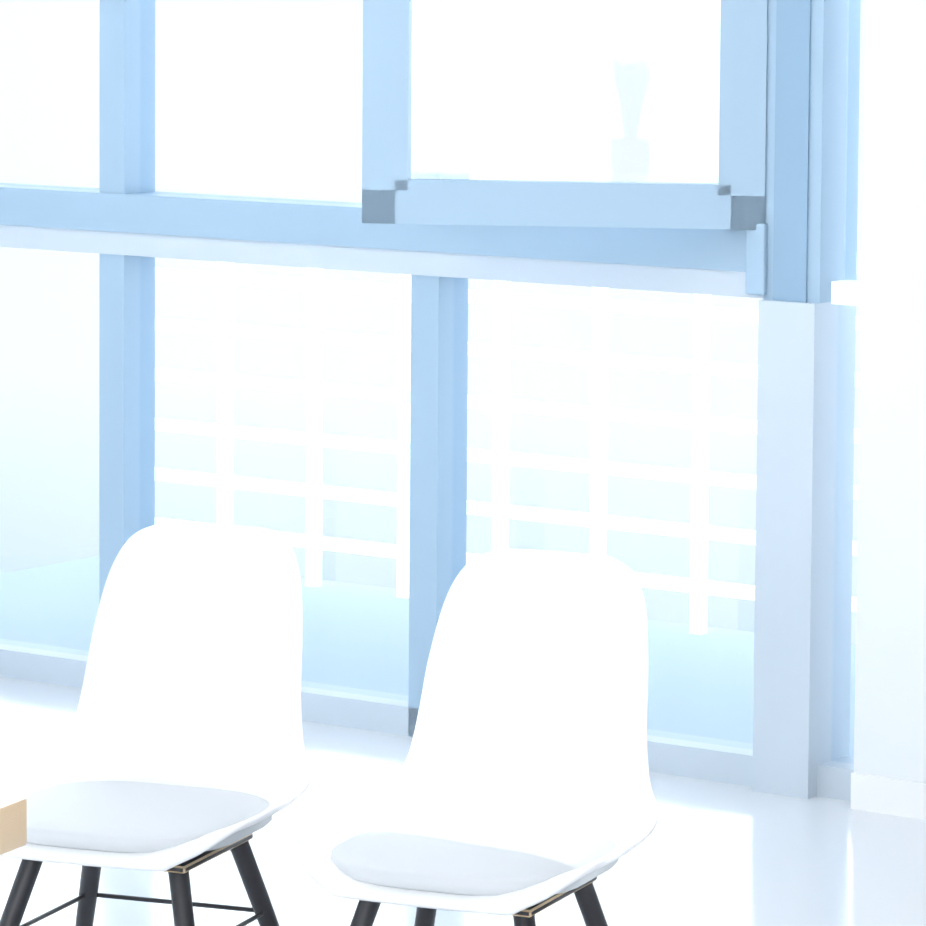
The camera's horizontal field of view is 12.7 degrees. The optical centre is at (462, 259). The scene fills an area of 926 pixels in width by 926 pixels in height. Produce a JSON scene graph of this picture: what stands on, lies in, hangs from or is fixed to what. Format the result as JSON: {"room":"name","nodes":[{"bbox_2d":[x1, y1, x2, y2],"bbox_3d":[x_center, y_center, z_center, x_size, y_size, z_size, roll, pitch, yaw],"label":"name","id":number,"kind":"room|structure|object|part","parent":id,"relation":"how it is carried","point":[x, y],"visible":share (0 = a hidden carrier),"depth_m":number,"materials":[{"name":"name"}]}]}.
{"room":"dining room","nodes":[
{"label":"dining room","id":0,"kind":"room"},
{"bbox_2d":[0,676,925,925],"bbox_3d":[-1.185,1.603,4.588,9.000,0.100,12.400,2,5,23],"label":"floor","id":1,"kind":"structure","parent":0,"point":[709,853],"depth_m":8.54,"materials":[{"name":"white"}]},
{"bbox_2d":[0,795,26,854],"bbox_3d":[-1.690,1.053,4.372,2.300,1.024,0.919,2,5,23],"label":"table","id":2,"kind":"object","parent":1,"relation":"on","point":[13,823],"visible":1,"depth_m":4.27,"materials":[{"name":"brown wood"}]},
{"bbox_2d":[0,522,311,925],"bbox_3d":[-0.524,0.923,6.930,0.524,0.898,0.580,2,5,20],"label":"chair","id":3,"kind":"object","parent":1,"relation":"on","point":[177,753],"visible":1,"depth_m":7.09,"materials":[{"name":"white plastic"},{"name":"black metal"},{"name":"light grey fabric"}]},
{"bbox_2d":[0,780,272,855],"bbox_3d":[-0.545,0.920,6.875,0.420,0.055,0.390,2,5,20],"label":"seat cushion","id":4,"kind":"object","parent":3,"relation":"on","point":[65,817],"depth_m":6.78,"materials":[{"name":"white fabric"}]},
{"bbox_2d":[297,548,658,925],"bbox_3d":[0.040,0.949,6.654,0.524,0.898,0.580,2,5,23],"label":"chair","id":5,"kind":"object","parent":1,"relation":"on","point":[517,787],"visible":1,"depth_m":6.81,"materials":[{"name":"white plastic"},{"name":"black metal"},{"name":"light grey fabric"}]},
{"bbox_2d":[328,817,618,898],"bbox_3d":[0.017,0.946,6.600,0.420,0.055,0.390,2,5,23],"label":"seat cushion","id":6,"kind":"object","parent":5,"relation":"on","point":[369,857],"depth_m":6.50,"materials":[{"name":"white fabric"}]},
{"bbox_2d":[854,0,925,781],"bbox_3d":[3.010,-0.169,7.673,5.049,3.000,0.300,4,6,35],"label":"wall","id":7,"kind":"structure","parent":0,"point":[890,705],"depth_m":9.01,"materials":[{"name":"white paint"}]},
{"bbox_2d":[850,772,925,819],"bbox_3d":[2.909,1.295,7.664,5.049,0.080,0.012,4,6,35],"label":"baseboard","id":8,"kind":"structure","parent":7,"relation":"attached to","point":[888,795],"depth_m":9.06,"materials":[{"name":"white laminate"}]},
{"label":"outside","id":9,"kind":"structure","parent":0,"visible":0},
{"bbox_2d":[0,556,855,757],"bbox_3d":[0.342,1.144,10.782,4.551,0.160,1.500,4,6,35],"label":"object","id":10,"kind":"object","parent":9,"point":[402,677],"depth_m":11.16,"materials":[{"name":"blue concrete"}]},
{"bbox_2d":[155,252,861,634],"bbox_3d":[0.797,0.493,11.208,4.368,1.080,0.035,4,6,35],"label":"balcony railing","id":11,"kind":"object","parent":10,"relation":"on","point":[499,420],"depth_m":11.70,"materials":[{"name":"white metal"}]},
{"bbox_2d":[0,0,864,644],"bbox_3d":[8.539,-2.673,20.585,40.000,16.000,0.200,4,6,35],"label":"sky","id":12,"kind":"structure","parent":9,"point":[52,410],"depth_m":27.33,"materials":[{"name":"white"}]},
{"bbox_3d":[-0.321,-1.730,9.931,3.151,0.300,0.300,4,6,35],"label":"wall","id":13,"kind":"structure","parent":0,"visible":0},
{"bbox_2d":[0,0,864,800],"bbox_3d":[-0.480,-0.220,9.844,3.151,2.700,0.611,4,6,35],"label":"window","id":14,"kind":"structure","parent":13,"relation":"in","point":[770,218],"depth_m":9.46,"materials":[{"name":"blue"}]},
{"bbox_3d":[0.226,-0.756,9.222,0.900,1.370,0.100,1,5,7],"label":"sash","id":15,"kind":"part","parent":14,"relation":"part of","materials":[{"name":"white"}]}
]}

